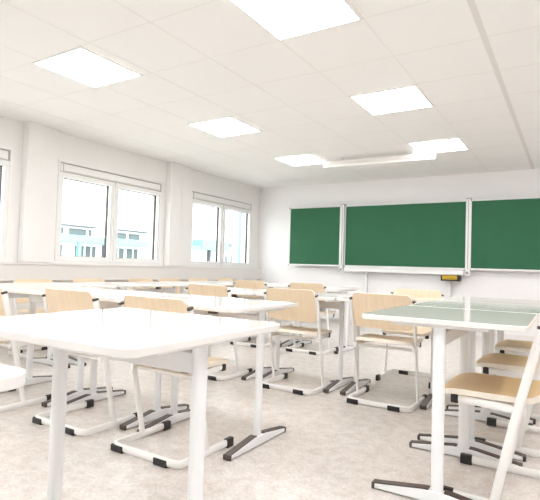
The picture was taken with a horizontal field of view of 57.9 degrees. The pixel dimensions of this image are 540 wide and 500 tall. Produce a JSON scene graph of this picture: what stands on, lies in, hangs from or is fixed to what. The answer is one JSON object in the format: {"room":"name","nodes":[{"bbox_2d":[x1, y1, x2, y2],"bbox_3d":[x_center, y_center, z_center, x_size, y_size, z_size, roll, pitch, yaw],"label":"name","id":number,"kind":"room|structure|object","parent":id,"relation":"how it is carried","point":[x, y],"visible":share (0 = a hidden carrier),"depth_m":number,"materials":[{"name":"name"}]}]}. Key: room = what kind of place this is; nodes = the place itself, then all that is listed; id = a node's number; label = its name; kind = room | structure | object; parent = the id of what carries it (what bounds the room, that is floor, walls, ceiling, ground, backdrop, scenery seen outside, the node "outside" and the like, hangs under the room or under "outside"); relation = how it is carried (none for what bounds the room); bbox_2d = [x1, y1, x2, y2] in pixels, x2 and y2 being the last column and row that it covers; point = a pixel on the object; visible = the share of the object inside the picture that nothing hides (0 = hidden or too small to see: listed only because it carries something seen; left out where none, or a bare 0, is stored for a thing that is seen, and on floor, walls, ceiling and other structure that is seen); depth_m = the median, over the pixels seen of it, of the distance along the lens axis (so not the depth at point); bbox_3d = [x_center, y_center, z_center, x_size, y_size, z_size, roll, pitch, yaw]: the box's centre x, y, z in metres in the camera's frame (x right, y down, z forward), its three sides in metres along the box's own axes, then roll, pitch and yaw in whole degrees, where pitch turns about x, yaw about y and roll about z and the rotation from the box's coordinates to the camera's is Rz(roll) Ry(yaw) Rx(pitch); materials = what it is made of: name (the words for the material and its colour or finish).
{"room":"classroom","nodes":[
{"label":"classroom","id":0,"kind":"room"},
{"bbox_2d":[0,116,259,340],"bbox_3d":[-2.956,-0.194,5.799,0.250,2.585,9.900,0,-2,32],"label":"wall","id":1,"kind":"structure","parent":0,"point":[71,148],"depth_m":6.84,"materials":[{"name":"white paint"}]},
{"bbox_2d":[0,146,12,258],"bbox_3d":[-3.479,-0.571,4.780,0.134,1.265,1.865,0,-2,32],"label":"window","id":2,"kind":"structure","parent":1,"relation":"in","point":[6,153],"depth_m":5.51,"materials":[{"name":"white plastic"}]},
{"bbox_2d":[0,150,5,158],"bbox_3d":[-3.434,-1.114,4.781,0.016,0.087,1.715,0,-2,32],"label":"shutter","id":3,"kind":"object","parent":2,"relation":"attached to","point":[2,152],"depth_m":5.48,"materials":[{"name":"white plastic"}]},
{"bbox_2d":[17,121,58,262],"bbox_3d":[-2.737,-0.668,5.803,0.110,1.625,0.415,0,-2,32],"label":"column","id":4,"kind":"structure","parent":1,"relation":"attached to","point":[40,142],"depth_m":5.72,"materials":[{"name":"white paint"}]},
{"bbox_2d":[54,159,162,263],"bbox_3d":[-2.198,-0.460,6.839,0.134,1.265,1.820,0,-2,32],"label":"window","id":5,"kind":"structure","parent":1,"relation":"in","point":[113,181],"depth_m":6.78,"materials":[{"name":"white plastic"}]},
{"bbox_2d":[63,164,159,189],"bbox_3d":[-2.154,-1.003,6.840,0.016,0.087,1.670,0,-2,32],"label":"shutter","id":6,"kind":"object","parent":5,"relation":"attached to","point":[79,170],"depth_m":6.74,"materials":[{"name":"white plastic"}]},
{"bbox_2d":[0,313,256,346],"bbox_3d":[-2.885,1.063,5.680,0.012,0.070,9.888,0,-2,32],"label":"baseboard","id":7,"kind":"structure","parent":1,"relation":"attached to","point":[253,313],"depth_m":5.53,"materials":[{"name":"white"}]},
{"bbox_2d":[0,261,261,280],"bbox_3d":[-2.818,0.250,5.689,0.105,0.215,9.900,0,-2,32],"label":"trim","id":8,"kind":"structure","parent":1,"relation":"attached to","point":[9,271],"depth_m":6.67,"materials":[{"name":"white"}]},
{"bbox_2d":[163,162,191,265],"bbox_3d":[-1.464,-0.558,7.849,0.110,1.625,0.520,0,-2,32],"label":"column","id":9,"kind":"structure","parent":1,"relation":"attached to","point":[179,177],"depth_m":7.74,"materials":[{"name":"white paint"}]},
{"bbox_2d":[189,189,252,266],"bbox_3d":[-0.884,-0.346,8.951,0.134,1.265,1.860,0,-2,32],"label":"window","id":10,"kind":"structure","parent":1,"relation":"in","point":[222,203],"depth_m":8.90,"materials":[{"name":"white plastic"}]},
{"bbox_2d":[193,192,250,208],"bbox_3d":[-0.840,-0.889,8.953,0.016,0.087,1.710,0,-2,32],"label":"shutter","id":11,"kind":"object","parent":10,"relation":"attached to","point":[205,197],"depth_m":8.85,"materials":[{"name":"white plastic"}]},
{"bbox_2d":[0,0,539,187],"bbox_3d":[0.489,-1.518,3.727,8.370,0.120,10.140,0,-2,32],"label":"ceiling","id":12,"kind":"structure","parent":0,"point":[218,27],"depth_m":4.25,"materials":[{"name":"tile"}]},
{"bbox_2d":[31,46,142,87],"bbox_3d":[-1.507,-1.499,4.051,0.621,0.008,0.621,0,-2,32],"label":"recessed light","id":13,"kind":"object","parent":12,"relation":"in","point":[80,64],"visible":1,"depth_m":4.02,"materials":[{"name":"white plastic"}]},
{"bbox_2d":[187,116,261,137],"bbox_3d":[-0.517,-1.413,5.641,0.621,0.008,0.621,0,-2,32],"label":"recessed light","id":14,"kind":"object","parent":12,"relation":"in","point":[226,126],"visible":1,"depth_m":5.61,"materials":[{"name":"white plastic"}]},
{"bbox_2d":[0,0,539,186],"bbox_3d":[0.564,-1.462,3.678,7.950,0.011,9.900,0,-2,32],"label":"grid","id":15,"kind":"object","parent":12,"relation":"attached to","point":[0,0],"depth_m":4.42,"materials":[{"name":"white metal"}]},
{"bbox_2d":[228,0,362,40],"bbox_3d":[0.164,-1.486,3.011,0.621,0.008,0.621,0,-2,32],"label":"recessed light","id":16,"kind":"object","parent":12,"relation":"in","point":[282,19],"visible":1,"depth_m":3.07,"materials":[{"name":"white plastic"}]},
{"bbox_2d":[273,154,327,165],"bbox_3d":[0.472,-1.328,7.232,0.621,0.008,0.621,0,-2,32],"label":"recessed light","id":17,"kind":"object","parent":12,"relation":"in","point":[305,159],"visible":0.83,"depth_m":7.20,"materials":[{"name":"white plastic"}]},
{"bbox_2d":[323,151,435,167],"bbox_3d":[1.477,-1.256,6.765,1.580,0.130,0.071,1,-2,29],"label":"lamp","id":18,"kind":"object","parent":12,"relation":"hanging from","point":[425,156],"visible":1,"depth_m":6.71,"materials":[{"name":"white metal"}]},
{"bbox_2d":[349,84,433,115],"bbox_3d":[1.154,-1.400,4.601,0.621,0.008,0.621,0,-2,32],"label":"recessed light","id":19,"kind":"object","parent":12,"relation":"in","point":[406,98],"visible":1,"depth_m":4.57,"materials":[{"name":"white plastic"}]},
{"bbox_2d":[407,137,468,153],"bbox_3d":[2.143,-1.315,6.191,0.621,0.008,0.621,0,-2,32],"label":"recessed light","id":20,"kind":"object","parent":12,"relation":"in","point":[452,144],"visible":0.96,"depth_m":6.16,"materials":[{"name":"white plastic"}]},
{"bbox_2d":[467,0,534,168],"bbox_3d":[1.371,-1.455,3.175,0.040,0.012,9.900,0,-2,32],"label":"trim","id":21,"kind":"structure","parent":12,"relation":"attached to","point":[472,5],"depth_m":3.77,"materials":[{"name":"white metal"}]},
{"bbox_2d":[0,316,539,499],"bbox_3d":[0.408,1.174,3.632,8.370,0.100,10.140,0,-2,32],"label":"floor","id":22,"kind":"structure","parent":0,"point":[330,448],"depth_m":2.83,"materials":[{"name":"plastic"}]},
{"bbox_2d":[0,363,25,391],"bbox_3d":[-0.893,0.579,0.686,0.758,0.802,0.690,0,-2,32],"label":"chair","id":23,"kind":"object","parent":22,"relation":"on","point":[11,377],"visible":1,"depth_m":0.77,"materials":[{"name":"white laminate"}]},
{"bbox_2d":[0,286,50,411],"bbox_3d":[-1.818,0.641,3.389,0.493,0.814,0.468,0,-2,32],"label":"chair","id":24,"kind":"object","parent":22,"relation":"on","point":[5,310],"visible":0.36,"depth_m":3.19,"materials":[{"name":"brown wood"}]},
{"bbox_2d":[8,279,54,357],"bbox_3d":[-2.386,0.704,5.119,0.468,0.778,0.493,0,-2,32],"label":"chair","id":25,"kind":"object","parent":22,"relation":"on","point":[15,300],"visible":0.34,"depth_m":5.11,"materials":[{"name":"brown wood"}]},
{"bbox_2d":[0,283,79,367],"bbox_3d":[-2.238,0.690,4.361,0.680,0.759,0.750,0,-2,32],"label":"school desk","id":26,"kind":"object","parent":22,"relation":"on","point":[48,360],"visible":0.31,"depth_m":4.49,"materials":[{"name":"white plastic"}]},
{"bbox_2d":[2,286,118,406],"bbox_3d":[-1.623,0.678,3.684,0.750,0.771,0.680,0,-2,32],"label":"school desk","id":27,"kind":"object","parent":22,"relation":"on","point":[35,293],"visible":0.38,"depth_m":3.70,"materials":[{"name":"white plastic"}]},
{"bbox_2d":[32,288,136,435],"bbox_3d":[-1.109,0.650,3.042,0.493,0.814,0.468,0,-2,32],"label":"chair","id":28,"kind":"object","parent":22,"relation":"on","point":[55,300],"visible":0.35,"depth_m":2.88,"materials":[{"name":"brown wood"}]},
{"bbox_2d":[73,279,106,288],"bbox_3d":[-2.014,0.736,5.716,0.468,0.778,0.493,0,-2,32],"label":"chair","id":29,"kind":"object","parent":22,"relation":"on","point":[74,280],"visible":0.05,"depth_m":5.85,"materials":[{"name":"brown wood"}]},
{"bbox_2d":[46,282,143,365],"bbox_3d":[-1.809,0.726,5.012,0.680,0.759,0.750,0,-2,32],"label":"school desk","id":30,"kind":"object","parent":22,"relation":"on","point":[71,360],"visible":0.3,"depth_m":4.87,"materials":[{"name":"white laminate"}]},
{"bbox_2d":[67,290,199,430],"bbox_3d":[-0.973,0.684,3.280,0.750,0.771,0.680,0,-2,32],"label":"school desk","id":31,"kind":"object","parent":22,"relation":"on","point":[107,299],"visible":0.57,"depth_m":3.27,"materials":[{"name":"white plastic"}]},
{"bbox_2d":[0,308,279,499],"bbox_3d":[-0.463,0.622,1.502,0.758,0.799,0.680,0,-2,31],"label":"school desk","id":32,"kind":"object","parent":22,"relation":"on","point":[159,339],"visible":1,"depth_m":1.36,"materials":[{"name":"white laminate"}]},
{"bbox_2d":[127,279,155,290],"bbox_3d":[-1.582,0.773,6.411,0.468,0.778,0.493,0,-2,32],"label":"chair","id":33,"kind":"object","parent":22,"relation":"on","point":[129,280],"visible":0.07,"depth_m":6.51,"materials":[{"name":"brown wood"}]},
{"bbox_2d":[112,282,191,293],"bbox_3d":[-1.330,0.762,5.632,0.680,0.759,0.750,0,-2,32],"label":"school desk","id":34,"kind":"object","parent":22,"relation":"on","point":[147,285],"visible":0.3,"depth_m":5.56,"materials":[{"name":"white laminate"}]},
{"bbox_2d":[157,278,179,293],"bbox_3d":[-1.291,0.798,6.878,0.468,0.778,0.493,0,-2,32],"label":"chair","id":35,"kind":"object","parent":22,"relation":"on","point":[165,279],"visible":0.06,"depth_m":7.06,"materials":[{"name":"brown wood"}]},
{"bbox_2d":[110,295,233,468],"bbox_3d":[-0.505,0.654,2.642,0.493,0.814,0.468,0,-2,32],"label":"chair","id":36,"kind":"object","parent":22,"relation":"on","point":[215,364],"visible":0.41,"depth_m":2.54,"materials":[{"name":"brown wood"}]},
{"bbox_2d":[160,281,232,293],"bbox_3d":[-0.935,0.797,6.304,0.680,0.759,0.750,0,-2,32],"label":"school desk","id":37,"kind":"object","parent":22,"relation":"on","point":[182,291],"visible":0.17,"depth_m":6.19,"materials":[{"name":"white plastic"}]},
{"bbox_2d":[188,278,207,280],"bbox_3d":[-0.961,0.827,7.409,0.468,0.778,0.493,0,-2,32],"label":"chair","id":38,"kind":"object","parent":22,"relation":"on","point":[189,279],"visible":0.09,"depth_m":7.53,"materials":[{"name":"brown wood"}]},
{"bbox_2d":[137,296,297,460],"bbox_3d":[-0.324,0.689,2.876,0.750,0.771,0.680,0,-2,32],"label":"school desk","id":39,"kind":"object","parent":22,"relation":"on","point":[238,308],"visible":0.7,"depth_m":2.71,"materials":[{"name":"white laminate"}]},
{"bbox_2d":[182,284,252,380],"bbox_3d":[-0.467,0.719,4.454,0.493,0.814,0.468,0,-2,32],"label":"chair","id":40,"kind":"object","parent":22,"relation":"on","point":[192,289],"visible":0.33,"depth_m":4.27,"materials":[{"name":"brown wood"}]},
{"bbox_2d":[216,278,233,285],"bbox_3d":[-0.605,0.858,7.981,0.468,0.778,0.493,0,-2,32],"label":"chair","id":41,"kind":"object","parent":22,"relation":"on","point":[217,279],"visible":0.13,"depth_m":8.14,"materials":[{"name":"brown wood"}]},
{"bbox_2d":[184,287,271,380],"bbox_3d":[-0.334,0.756,4.624,0.750,0.759,0.680,0,-2,32],"label":"school desk","id":42,"kind":"object","parent":22,"relation":"on","point":[234,291],"visible":0.3,"depth_m":4.47,"materials":[{"name":"white plastic"}]},
{"bbox_2d":[207,281,265,287],"bbox_3d":[-0.541,0.833,6.976,0.680,0.759,0.750,0,-2,32],"label":"school desk","id":43,"kind":"object","parent":22,"relation":"on","point":[207,281],"visible":0.06,"depth_m":6.88,"materials":[{"name":"white laminate"}]},
{"bbox_2d":[230,280,280,347],"bbox_3d":[-0.169,0.790,6.210,0.493,0.814,0.468,0,-2,32],"label":"chair","id":44,"kind":"object","parent":22,"relation":"on","point":[251,284],"visible":0.23,"depth_m":6.04,"materials":[{"name":"brown wood"}]},
{"bbox_2d":[250,283,298,346],"bbox_3d":[0.018,0.831,6.464,0.750,0.759,0.680,0,-2,32],"label":"school desk","id":45,"kind":"object","parent":22,"relation":"on","point":[269,285],"visible":0.21,"depth_m":6.26,"materials":[{"name":"white plastic"}]},
{"bbox_2d":[262,288,334,394],"bbox_3d":[0.247,0.727,4.068,0.493,0.814,0.468,0,-2,32],"label":"chair","id":46,"kind":"object","parent":22,"relation":"on","point":[307,310],"visible":0.87,"depth_m":3.91,"materials":[{"name":"brown wood"}]},
{"bbox_2d":[255,292,353,392],"bbox_3d":[0.338,0.764,4.276,0.750,0.759,0.680,0,-2,32],"label":"school desk","id":47,"kind":"object","parent":22,"relation":"on","point":[341,381],"visible":0.49,"depth_m":4.12,"materials":[{"name":"white plastic"}]},
{"bbox_2d":[286,282,337,354],"bbox_3d":[0.514,0.797,5.832,0.493,0.814,0.468,0,-2,32],"label":"chair","id":48,"kind":"object","parent":22,"relation":"on","point":[316,287],"visible":0.53,"depth_m":5.66,"materials":[{"name":"brown wood"}]},
{"bbox_2d":[285,286,360,353],"bbox_3d":[0.659,0.837,6.065,0.750,0.759,0.680,0,-2,32],"label":"school desk","id":49,"kind":"object","parent":22,"relation":"on","point":[346,347],"visible":0.58,"depth_m":5.89,"materials":[{"name":"white plastic"}]},
{"bbox_2d":[319,300,350,324],"bbox_3d":[0.752,1.119,9.169,1.900,0.420,0.100,0,-2,32],"label":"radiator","id":50,"kind":"object","parent":22,"relation":"on","point":[337,315],"visible":0.15,"depth_m":8.83,"materials":[{"name":"white metal"}]},
{"bbox_2d":[347,292,426,411],"bbox_3d":[0.894,0.733,3.689,0.493,0.814,0.468,0,-2,32],"label":"chair","id":51,"kind":"object","parent":22,"relation":"on","point":[360,303],"visible":0.92,"depth_m":3.56,"materials":[{"name":"brown wood"}]},
{"bbox_2d":[336,296,440,409],"bbox_3d":[0.987,0.770,3.895,0.750,0.759,0.680,0,-2,32],"label":"school desk","id":52,"kind":"object","parent":22,"relation":"on","point":[427,402],"visible":0.38,"depth_m":3.83,"materials":[{"name":"white metal"}]},
{"bbox_2d":[376,289,443,388],"bbox_3d":[1.273,0.770,4.420,0.493,0.814,0.468,0,-2,32],"label":"chair","id":53,"kind":"object","parent":22,"relation":"on","point":[413,293],"visible":0.45,"depth_m":4.53,"materials":[{"name":"brown wood"}]},
{"bbox_2d":[362,306,536,499],"bbox_3d":[0.880,0.700,2.350,0.680,0.783,0.750,0,-2,31],"label":"school desk","id":54,"kind":"object","parent":22,"relation":"on","point":[448,324],"visible":0.91,"depth_m":2.12,"materials":[{"name":"white metal"}]},
{"bbox_2d":[410,300,539,461],"bbox_3d":[1.284,0.735,2.999,0.680,0.783,0.750,0,-2,31],"label":"school desk","id":55,"kind":"object","parent":22,"relation":"on","point":[482,415],"visible":0.53,"depth_m":2.83,"materials":[{"name":"white plastic"}]},
{"bbox_2d":[441,296,539,423],"bbox_3d":[1.688,0.770,3.648,0.680,0.783,0.750,0,-2,31],"label":"school desk","id":56,"kind":"object","parent":22,"relation":"on","point":[500,334],"visible":0.29,"depth_m":3.50,"materials":[{"name":"white plastic"}]},
{"bbox_2d":[443,326,539,499],"bbox_3d":[1.055,0.687,2.242,0.468,0.814,0.493,0,-2,32],"label":"chair","id":57,"kind":"object","parent":22,"relation":"on","point":[465,388],"visible":0.96,"depth_m":2.09,"materials":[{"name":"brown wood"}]},
{"bbox_2d":[474,353,539,457],"bbox_3d":[1.479,0.722,2.885,0.468,0.814,0.493,0,-2,32],"label":"chair","id":58,"kind":"object","parent":22,"relation":"on","point":[490,362],"visible":0.62,"depth_m":2.77,"materials":[{"name":"brown wood"}]},
{"bbox_2d":[494,340,539,420],"bbox_3d":[1.880,0.757,3.529,0.468,0.814,0.493,0,-2,32],"label":"chair","id":59,"kind":"object","parent":22,"relation":"on","point":[503,346],"visible":0.49,"depth_m":3.44,"materials":[{"name":"brown wood"}]},
{"bbox_2d":[257,169,539,335],"bbox_3d":[3.092,0.062,7.929,8.370,2.585,0.120,0,-2,32],"label":"wall","id":60,"kind":"structure","parent":0,"point":[275,203],"depth_m":8.46,"materials":[{"name":"white paint"}]},
{"bbox_2d":[265,314,534,340],"bbox_3d":[3.096,1.316,7.781,7.950,0.070,0.012,0,-2,32],"label":"baseboard","id":61,"kind":"structure","parent":60,"relation":"attached to","point":[506,336],"depth_m":7.44,"materials":[{"name":"white"}]},
{"bbox_2d":[288,197,539,297],"bbox_3d":[2.218,0.258,8.282,4.362,2.166,0.184,0,-2,32],"label":"chalkboard","id":62,"kind":"object","parent":60,"relation":"attached to","point":[468,235],"visible":0.96,"depth_m":8.10,"materials":[{"name":"green ceramic"}]},
{"bbox_2d":[441,275,461,280],"bbox_3d":[2.892,0.450,7.791,0.300,0.092,0.090,0,-2,32],"label":"sponge holder","id":63,"kind":"object","parent":62,"relation":"attached to","point":[443,277],"visible":1,"depth_m":7.76,"materials":[{"name":"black plastic"}]},
{"label":"outside","id":64,"kind":"structure","parent":0,"visible":0},
{"bbox_3d":[-14.739,2.401,38.514,54.300,0.200,110.000,0,-2,32],"label":"ground","id":65,"kind":"structure","parent":64,"visible":0},
{"bbox_2d":[60,179,241,262],"bbox_3d":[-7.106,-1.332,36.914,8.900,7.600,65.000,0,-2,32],"label":"window panes","id":66,"kind":"structure","parent":65,"relation":"on","point":[84,204],"depth_m":28.12,"materials":[{"name":"clear glass"}]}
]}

